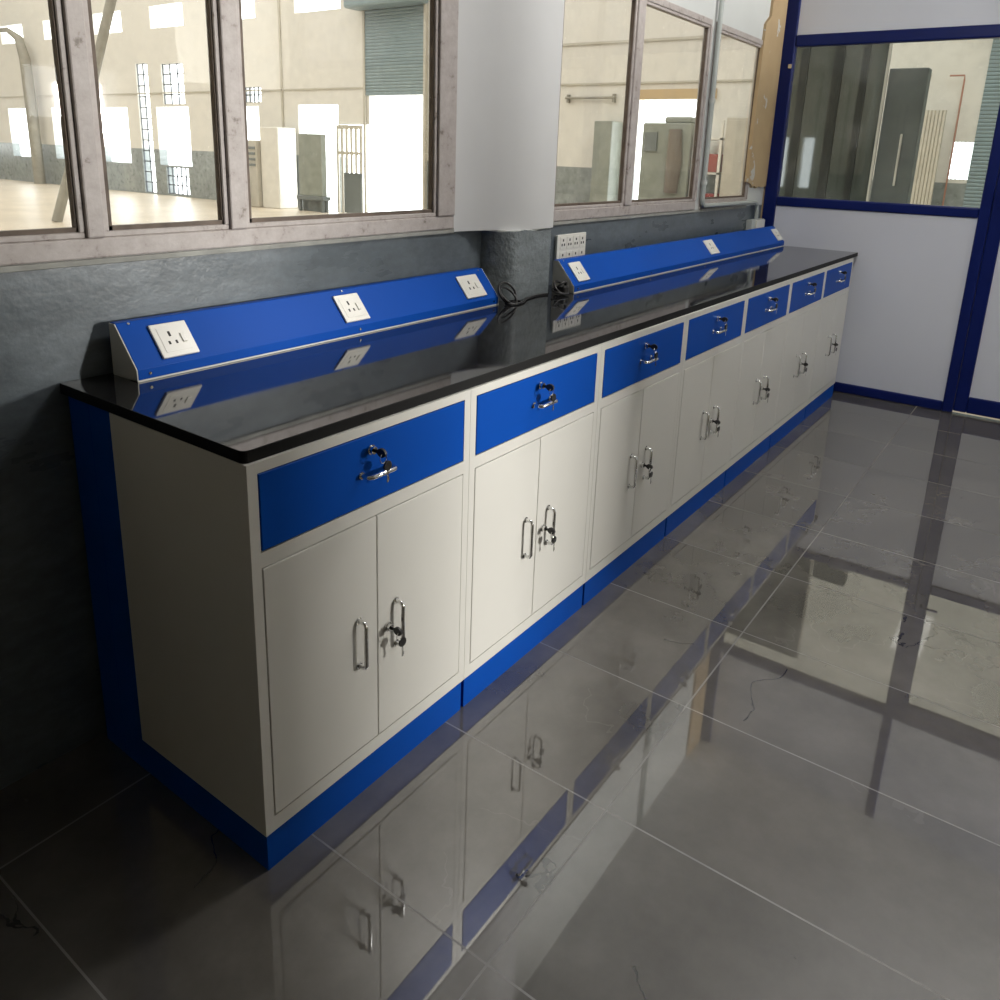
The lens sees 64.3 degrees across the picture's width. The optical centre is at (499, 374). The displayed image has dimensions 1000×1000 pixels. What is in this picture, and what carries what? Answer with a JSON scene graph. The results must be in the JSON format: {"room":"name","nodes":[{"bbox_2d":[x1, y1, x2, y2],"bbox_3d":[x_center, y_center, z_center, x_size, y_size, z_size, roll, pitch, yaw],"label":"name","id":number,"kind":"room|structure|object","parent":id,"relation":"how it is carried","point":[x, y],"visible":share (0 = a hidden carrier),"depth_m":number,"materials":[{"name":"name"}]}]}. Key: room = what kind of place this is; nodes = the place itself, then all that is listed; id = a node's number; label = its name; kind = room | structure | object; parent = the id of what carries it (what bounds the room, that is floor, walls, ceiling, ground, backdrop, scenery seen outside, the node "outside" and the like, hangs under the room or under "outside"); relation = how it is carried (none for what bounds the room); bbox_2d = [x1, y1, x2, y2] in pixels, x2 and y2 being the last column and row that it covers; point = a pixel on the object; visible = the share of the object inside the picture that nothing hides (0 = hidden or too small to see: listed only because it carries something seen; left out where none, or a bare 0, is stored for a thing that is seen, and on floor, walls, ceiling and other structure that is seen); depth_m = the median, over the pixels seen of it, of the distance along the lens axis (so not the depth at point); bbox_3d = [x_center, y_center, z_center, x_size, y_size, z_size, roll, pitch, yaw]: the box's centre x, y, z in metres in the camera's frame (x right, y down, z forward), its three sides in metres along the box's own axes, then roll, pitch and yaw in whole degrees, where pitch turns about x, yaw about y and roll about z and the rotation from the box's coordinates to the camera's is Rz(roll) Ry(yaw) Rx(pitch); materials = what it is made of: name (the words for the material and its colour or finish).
{"room":"laboratory","nodes":[
{"label":"laboratory","id":0,"kind":"room"},
{"bbox_2d":[0,0,770,789],"bbox_3d":[-0.604,-0.679,2.034,0.040,3.000,7.980,13,19,34],"label":"wall","id":1,"kind":"structure","parent":0,"point":[54,323],"depth_m":1.80,"materials":[{"name":"grey paint"}]},
{"bbox_2d":[0,229,453,272],"bbox_3d":[-1.492,-0.043,0.922,0.016,0.013,4.540,13,19,34],"label":"trim","id":2,"kind":"structure","parent":1,"relation":"attached to","point":[74,263],"depth_m":1.93,"materials":[{"name":"grey metal"}]},
{"bbox_2d":[0,0,458,265],"bbox_3d":[-0.779,-0.747,1.738,0.042,0.955,2.135,13,19,34],"label":"window","id":3,"kind":"structure","parent":1,"relation":"in","point":[92,234],"depth_m":1.90,"materials":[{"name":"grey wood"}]},
{"bbox_2d":[554,232,585,259],"bbox_3d":[0.294,-0.524,3.331,0.019,0.132,0.230,13,19,34],"label":"board","id":4,"kind":"object","parent":1,"relation":"attached to","point":[573,244],"visible":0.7,"depth_m":3.31,"materials":[{"name":"white plastic"}]},
{"bbox_2d":[553,0,712,221],"bbox_3d":[0.628,-1.213,3.625,0.042,0.955,1.475,13,19,34],"label":"window","id":5,"kind":"structure","parent":1,"relation":"in","point":[624,206],"depth_m":3.61,"materials":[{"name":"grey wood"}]},
{"bbox_2d":[553,205,745,224],"bbox_3d":[0.846,-0.820,4.057,0.016,0.014,2.345,13,19,34],"label":"trim","id":6,"kind":"structure","parent":1,"relation":"attached to","point":[733,207],"depth_m":3.80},
{"bbox_2d":[700,0,758,218],"bbox_3d":[1.401,-1.831,4.484,0.033,1.928,0.952,13,19,34],"label":"conduit","id":7,"kind":"object","parent":1,"relation":"attached to","point":[712,98],"visible":1,"depth_m":4.24,"materials":[{"name":"grey plastic"}]},
{"bbox_2d":[698,22,762,208],"bbox_3d":[1.316,-1.443,4.547,0.042,0.955,0.750,13,19,34],"label":"window","id":8,"kind":"structure","parent":1,"relation":"in","point":[728,31],"depth_m":4.55,"materials":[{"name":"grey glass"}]},
{"bbox_2d":[745,218,764,229],"bbox_3d":[1.643,-0.965,5.115,0.049,0.064,0.230,13,19,34],"label":"junction box","id":9,"kind":"object","parent":1,"relation":"attached to","point":[751,223],"visible":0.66,"depth_m":5.06,"materials":[{"name":"grey plastic"}]},
{"bbox_2d":[760,186,765,218],"bbox_3d":[1.746,-1.454,5.142,0.011,3.000,0.045,13,19,34],"label":"trim","id":10,"kind":"structure","parent":1,"relation":"attached to","point":[765,186],"depth_m":5.21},
{"bbox_2d":[745,0,787,187],"bbox_3d":[1.642,-2.018,4.805,0.020,1.742,0.364,13,19,34],"label":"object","id":11,"kind":"structure","parent":1,"relation":"attached to","point":[767,79],"depth_m":4.87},
{"bbox_2d":[0,0,992,211],"bbox_3d":[-3.538,-8.384,17.362,42.000,9.500,0.250,13,19,34],"label":"wall","id":12,"kind":"structure","parent":0,"point":[323,48],"depth_m":18.08,"materials":[{"name":"beige paint"}]},
{"bbox_2d":[136,63,156,192],"bbox_3d":[-9.902,-6.897,22.395,0.608,3.498,0.030,13,19,34],"label":"window","id":13,"kind":"structure","parent":12,"relation":"in","point":[143,74],"depth_m":22.43,"materials":[{"name":"metal"}]},
{"bbox_2d":[162,63,184,103],"bbox_3d":[-8.698,-7.761,21.280,1.028,1.058,0.030,13,19,34],"label":"window","id":14,"kind":"structure","parent":12,"relation":"in","point":[170,73],"depth_m":21.30,"materials":[{"name":"metal"}]},
{"bbox_2d":[168,167,189,194],"bbox_3d":[-8.844,-5.347,21.991,1.078,0.758,0.030,13,19,34],"label":"window","id":15,"kind":"structure","parent":12,"relation":"in","point":[172,175],"depth_m":22.01,"materials":[{"name":"metal"}]},
{"bbox_2d":[0,87,362,97],"bbox_3d":[-11.821,-8.229,23.406,21.900,0.030,0.030,13,19,34],"label":"trim","id":16,"kind":"structure","parent":12,"relation":"attached to","point":[339,87],"depth_m":20.55,"materials":[{"name":"paint"}]},
{"bbox_2d":[245,87,260,102],"bbox_3d":[-6.018,-6.851,19.507,0.678,0.388,0.030,13,19,34],"label":"window","id":17,"kind":"structure","parent":12,"relation":"in","point":[249,94],"depth_m":19.53,"materials":[{"name":"metal"}]},
{"bbox_2d":[277,0,284,127],"bbox_3d":[-5.085,-8.686,18.263,0.060,9.500,0.030,13,19,34],"label":"trim","id":18,"kind":"structure","parent":12,"relation":"attached to","point":[278,1],"depth_m":18.63,"materials":[{"name":"paint"}]},
{"bbox_2d":[344,0,428,211],"bbox_3d":[-2.407,-5.755,16.726,2.000,4.850,0.446,13,19,34],"label":"rolling shutter","id":19,"kind":"object","parent":12,"relation":"attached to","point":[394,40],"visible":0.97,"depth_m":16.57,"materials":[{"name":"paint"}]},
{"bbox_2d":[344,0,427,10],"bbox_3d":[-2.335,-7.803,16.161,2.000,0.600,0.445,13,19,34],"label":"hood","id":20,"kind":"object","parent":19,"relation":"attached to","point":[358,5],"depth_m":16.20,"materials":[{"name":"white metal"}]},
{"bbox_2d":[565,94,616,102],"bbox_3d":[1.615,-4.915,14.170,1.030,0.140,0.082,13,19,34],"label":"wall bar","id":21,"kind":"object","parent":12,"relation":"attached to","point":[613,97],"visible":1,"depth_m":14.09,"materials":[{"name":"grey metal"}]},
{"bbox_2d":[563,34,726,45],"bbox_3d":[3.373,-5.420,12.765,6.600,0.040,0.030,13,19,34],"label":"trim","id":22,"kind":"structure","parent":12,"relation":"attached to","point":[685,37],"depth_m":13.56,"materials":[{"name":"paint"}]},
{"bbox_2d":[639,88,716,99],"bbox_3d":[2.873,-4.683,13.303,1.540,0.160,0.060,13,19,34],"label":"trim","id":23,"kind":"structure","parent":12,"relation":"attached to","point":[650,94],"depth_m":13.31,"materials":[{"name":"brown wood"}]},
{"bbox_2d":[561,74,931,85],"bbox_3d":[2.298,-5.007,13.671,9.200,0.030,0.030,13,19,34],"label":"trim","id":24,"kind":"structure","parent":12,"relation":"attached to","point":[729,80],"depth_m":13.38,"materials":[{"name":"paint"}]},
{"bbox_2d":[950,142,972,179],"bbox_3d":[6.454,-2.996,11.159,0.272,0.517,0.030,13,19,34],"label":"window","id":25,"kind":"structure","parent":12,"relation":"in","point":[969,147],"depth_m":11.15,"materials":[{"name":"metal"}]},
{"bbox_2d":[962,38,999,207],"bbox_3d":[7.513,-3.196,9.928,2.920,4.200,0.495,13,19,34],"label":"rolling shutter","id":26,"kind":"object","parent":12,"relation":"attached to","point":[989,109],"visible":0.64,"depth_m":10.86,"materials":[{"name":"grey metal"}]},
{"bbox_2d":[0,179,999,999],"bbox_3d":[-9.932,-1.665,10.291,42.000,0.120,21.600,13,19,34],"label":"floor","id":27,"kind":"structure","parent":0,"point":[761,761],"depth_m":1.78,"materials":[{"name":"grey tile"}]},
{"bbox_2d":[0,27,45,183],"bbox_3d":[-15.613,-8.669,25.763,2.171,4.770,0.340,13,19,34],"label":"duct","id":28,"kind":"object","parent":27,"relation":"on","point":[29,93],"visible":1,"depth_m":25.17,"materials":[{"name":"metal"}]},
{"bbox_2d":[51,0,116,221],"bbox_3d":[-7.032,-6.176,14.095,0.170,6.806,2.510,13,19,34],"label":"leaning pole","id":29,"kind":"object","parent":27,"relation":"on","point":[109,7],"visible":0.44,"depth_m":14.05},
{"bbox_2d":[215,140,262,206],"bbox_3d":[-6.226,-4.941,19.497,1.520,1.550,0.700,13,19,34],"label":"machine","id":30,"kind":"object","parent":27,"relation":"on","point":[254,147],"visible":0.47,"depth_m":18.94,"materials":[{"name":"beige paint"}]},
{"bbox_2d":[68,389,470,869],"bbox_3d":[-0.496,0.467,1.890,0.657,0.876,0.628,13,19,34],"label":"base cabinet","id":31,"kind":"object","parent":27,"relation":"on","point":[276,633],"visible":1,"depth_m":1.65,"materials":[{"name":"beige metal"}]},
{"bbox_2d":[60,246,857,463],"bbox_3d":[0.631,-0.356,3.322,0.630,0.024,4.526,13,19,34],"label":"countertop","id":32,"kind":"structure","parent":31,"relation":"on","point":[249,410],"depth_m":1.95,"materials":[{"name":"black stone"}]},
{"bbox_2d":[109,268,498,382],"bbox_3d":[-0.435,-0.180,2.277,0.101,0.120,1.340,13,19,34],"label":"outlet strip","id":33,"kind":"object","parent":32,"relation":"on","point":[157,346],"visible":1,"depth_m":2.07,"materials":[{"name":"blue metal"}]},
{"bbox_2d":[147,320,199,358],"bbox_3d":[-0.750,-0.081,1.829,0.060,0.070,0.092,13,19,34],"label":"outlet","id":34,"kind":"object","parent":33,"relation":"attached to","point":[166,339],"depth_m":1.82,"materials":[{"name":"white plastic"}]},
{"bbox_2d":[332,293,369,322],"bbox_3d":[-0.423,-0.190,2.267,0.060,0.070,0.093,13,19,34],"label":"outlet","id":35,"kind":"object","parent":33,"relation":"attached to","point":[348,307],"depth_m":2.26,"materials":[{"name":"white plastic"}]},
{"bbox_2d":[455,274,486,298],"bbox_3d":[-0.097,-0.299,2.703,0.060,0.070,0.108,13,19,34],"label":"outlet","id":36,"kind":"object","parent":33,"relation":"attached to","point":[470,286],"depth_m":2.70,"materials":[{"name":"white plastic"}]},
{"bbox_2d":[498,281,547,305],"bbox_3d":[0.097,-0.306,2.886,0.073,0.076,0.311,13,19,34],"label":"lead","id":37,"kind":"object","parent":32,"relation":"on","point":[506,302],"visible":1,"depth_m":2.82,"materials":[{"name":"black plastic"}]},
{"bbox_2d":[551,280,568,294],"bbox_3d":[0.229,-0.332,3.029,0.068,0.055,0.077,13,19,34],"label":"cable","id":38,"kind":"object","parent":32,"relation":"on","point":[561,288],"visible":1,"depth_m":3.02,"materials":[{"name":"black plastic"}]},
{"bbox_2d":[552,226,783,292],"bbox_3d":[1.025,-0.640,4.129,0.102,0.120,2.652,13,19,34],"label":"outlet strip","id":39,"kind":"object","parent":32,"relation":"on","point":[581,273],"visible":0.99,"depth_m":3.69,"materials":[{"name":"blue metal"}]},
{"bbox_2d":[567,261,589,281],"bbox_3d":[0.312,-0.407,3.146,0.060,0.070,0.090,13,19,34],"label":"outlet","id":40,"kind":"object","parent":39,"relation":"attached to","point":[577,270],"depth_m":3.14,"materials":[{"name":"white plastic"}]},
{"bbox_2d":[703,239,719,254],"bbox_3d":[1.124,-0.679,4.234,0.060,0.070,0.115,13,19,34],"label":"outlet","id":41,"kind":"object","parent":39,"relation":"attached to","point":[709,244],"depth_m":4.22,"materials":[{"name":"white plastic"}]},
{"bbox_2d":[771,229,782,240],"bbox_3d":[1.780,-0.898,5.113,0.060,0.070,0.100,13,19,34],"label":"outlet","id":42,"kind":"object","parent":39,"relation":"attached to","point":[775,233],"depth_m":5.09,"materials":[{"name":"white plastic"}]},
{"bbox_2d":[260,127,297,208],"bbox_3d":[-5.254,-4.908,18.938,0.630,1.850,0.550,13,19,34],"label":"tall cabinet","id":43,"kind":"object","parent":27,"relation":"on","point":[278,144],"visible":1,"depth_m":18.73,"materials":[{"name":"metal"}]},
{"bbox_2d":[297,134,330,212],"bbox_3d":[-4.286,-4.611,18.226,0.880,1.720,0.250,13,19,34],"label":"display stand","id":44,"kind":"object","parent":27,"relation":"on","point":[312,147],"visible":1,"depth_m":18.13,"materials":[{"name":"grey paint"}]},
{"bbox_2d":[297,195,330,200],"bbox_3d":[-4.305,-4.076,18.374,0.880,0.090,0.250,13,19,34],"label":"tray","id":45,"kind":"object","parent":44,"relation":"on","point":[300,197],"depth_m":18.22,"materials":[{"name":"grey paint"}]},
{"bbox_2d":[336,125,362,212],"bbox_3d":[-3.387,-4.606,17.919,0.800,1.925,0.060,13,19,34],"label":"gate","id":46,"kind":"object","parent":27,"relation":"on","point":[352,183],"visible":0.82,"depth_m":17.89,"materials":[{"name":"metal"}]},
{"bbox_2d":[460,344,601,706],"bbox_3d":[-0.093,0.351,2.361,0.573,0.876,0.628,13,19,34],"label":"base cabinet","id":47,"kind":"object","parent":27,"relation":"on","point":[533,429],"visible":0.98,"depth_m":2.18,"materials":[{"name":"white metal"}]},
{"bbox_2d":[590,121,622,201],"bbox_3d":[1.866,-3.420,14.109,0.350,2.030,0.430,13,19,34],"label":"locker","id":48,"kind":"object","parent":27,"relation":"on","point":[607,142],"visible":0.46,"depth_m":13.87,"materials":[{"name":"grey metal"}]},
{"bbox_2d":[582,315,686,605],"bbox_3d":[0.276,0.227,2.856,0.573,0.876,0.628,13,19,34],"label":"base cabinet","id":49,"kind":"object","parent":27,"relation":"on","point":[641,370],"visible":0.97,"depth_m":2.68,"materials":[{"name":"white metal"}]},
{"bbox_2d":[638,117,694,198],"bbox_3d":[2.768,-3.196,13.278,0.860,2.100,0.607,13,19,34],"label":"tall cabinet","id":50,"kind":"object","parent":27,"relation":"on","point":[666,153],"visible":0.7,"depth_m":12.99,"materials":[{"name":"grey metal"}]},
{"bbox_2d":[664,294,746,536],"bbox_3d":[0.645,0.104,3.350,0.573,0.876,0.628,13,19,34],"label":"base cabinet","id":51,"kind":"object","parent":27,"relation":"on","point":[714,333],"visible":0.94,"depth_m":3.18,"materials":[{"name":"white metal"}]},
{"bbox_2d":[707,120,724,196],"bbox_3d":[3.385,-3.057,12.946,0.480,2.050,0.440,13,19,34],"label":"storage rack","id":52,"kind":"object","parent":27,"relation":"on","point":[721,139],"visible":0.2,"depth_m":12.54,"materials":[{"name":"white metal"}]},
{"bbox_2d":[705,193,718,196],"bbox_3d":[3.379,-2.812,12.999,0.340,0.280,0.320,13,19,34],"label":"crate","id":53,"kind":"object","parent":52,"relation":"on","point":[706,194],"visible":0.14,"depth_m":12.81,"materials":[{"name":"red paint"}]},
{"bbox_2d":[707,172,720,174],"bbox_3d":[3.392,-3.259,12.890,0.480,0.030,0.440,13,19,34],"label":"shelf","id":54,"kind":"object","parent":52,"relation":"attached to","point":[712,173],"depth_m":12.64,"materials":[{"name":"white paint"}]},
{"bbox_2d":[708,154,722,171],"bbox_3d":[3.400,-3.409,12.834,0.340,0.280,0.320,13,19,34],"label":"crate","id":55,"kind":"object","parent":52,"relation":"on","point":[713,158],"visible":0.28,"depth_m":12.66,"materials":[{"name":"red paint"}]},
{"bbox_2d":[711,138,724,140],"bbox_3d":[3.410,-3.770,12.749,0.480,0.030,0.440,13,19,34],"label":"shelf","id":56,"kind":"object","parent":52,"relation":"attached to","point":[714,139],"depth_m":12.51,"materials":[{"name":"white metal"}]},
{"bbox_2d":[719,118,747,195],"bbox_3d":[3.879,-2.951,12.568,0.660,2.080,0.515,13,19,34],"label":"tall cabinet","id":57,"kind":"object","parent":27,"relation":"on","point":[736,128],"visible":0.31,"depth_m":12.33,"materials":[{"name":"metal"}]},
{"bbox_2d":[724,279,791,486],"bbox_3d":[1.015,-0.020,3.845,0.573,0.876,0.628,13,19,34],"label":"base cabinet","id":58,"kind":"object","parent":27,"relation":"on","point":[766,312],"visible":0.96,"depth_m":3.67,"materials":[{"name":"white metal"}]},
{"bbox_2d":[769,267,826,448],"bbox_3d":[1.384,-0.143,4.340,0.573,0.876,0.628,13,19,34],"label":"base cabinet","id":59,"kind":"object","parent":27,"relation":"on","point":[806,293],"visible":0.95,"depth_m":4.17,"materials":[{"name":"white metal"}]},
{"bbox_2d":[804,258,853,419],"bbox_3d":[1.753,-0.267,4.834,0.573,0.876,0.628,13,19,34],"label":"base cabinet","id":60,"kind":"object","parent":27,"relation":"on","point":[838,275],"visible":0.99,"depth_m":4.67,"materials":[{"name":"white metal"}]},
{"bbox_2d":[779,43,892,200],"bbox_3d":[2.551,-1.734,6.350,0.820,2.950,0.042,13,19,34],"label":"curtain","id":61,"kind":"object","parent":27,"relation":"on","point":[838,94],"visible":0.42,"depth_m":6.22,"materials":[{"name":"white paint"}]},
{"bbox_2d":[870,67,931,203],"bbox_3d":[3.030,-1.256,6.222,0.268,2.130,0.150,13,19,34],"label":"door","id":62,"kind":"structure","parent":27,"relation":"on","point":[907,88],"depth_m":6.02,"materials":[{"name":"grey metal"}]},
{"bbox_2d":[910,110,946,204],"bbox_3d":[5.885,-2.599,11.284,0.450,2.180,0.018,13,19,34],"label":"sheet","id":63,"kind":"object","parent":27,"relation":"on","point":[934,120],"visible":0.4,"depth_m":11.10,"materials":[{"name":"beige metal"}]},
{"bbox_2d":[942,74,964,205],"bbox_3d":[6.203,-2.799,11.199,0.207,2.672,0.024,13,19,34],"label":"pipe","id":64,"kind":"object","parent":27,"relation":"on","point":[962,74],"visible":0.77,"depth_m":11.00,"materials":[{"name":"brown metal"}]},
{"bbox_2d":[453,0,563,231],"bbox_3d":[0.048,-1.414,2.617,0.135,1.850,0.473,13,19,34],"label":"column","id":65,"kind":"structure","parent":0,"point":[510,51],"depth_m":2.72,"materials":[{"name":"white paint"}]},
{"bbox_2d":[481,228,550,300],"bbox_3d":[0.042,0.015,3.080,0.130,1.150,0.308,13,19,34],"label":"wall column","id":66,"kind":"structure","parent":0,"point":[519,258],"depth_m":2.87,"materials":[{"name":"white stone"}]},
{"bbox_2d":[762,0,999,411],"bbox_3d":[3.538,-1.048,3.896,4.430,3.000,0.061,13,19,34],"label":"wall","id":67,"kind":"structure","parent":0,"point":[916,267],"depth_m":4.81,"materials":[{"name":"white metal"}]},
{"bbox_2d":[953,170,999,418],"bbox_3d":[3.119,-0.705,4.258,0.900,2.090,0.100,13,19,34],"label":"door","id":68,"kind":"structure","parent":67,"relation":"in","point":[978,388],"depth_m":4.63,"materials":[{"name":"blue metal"}]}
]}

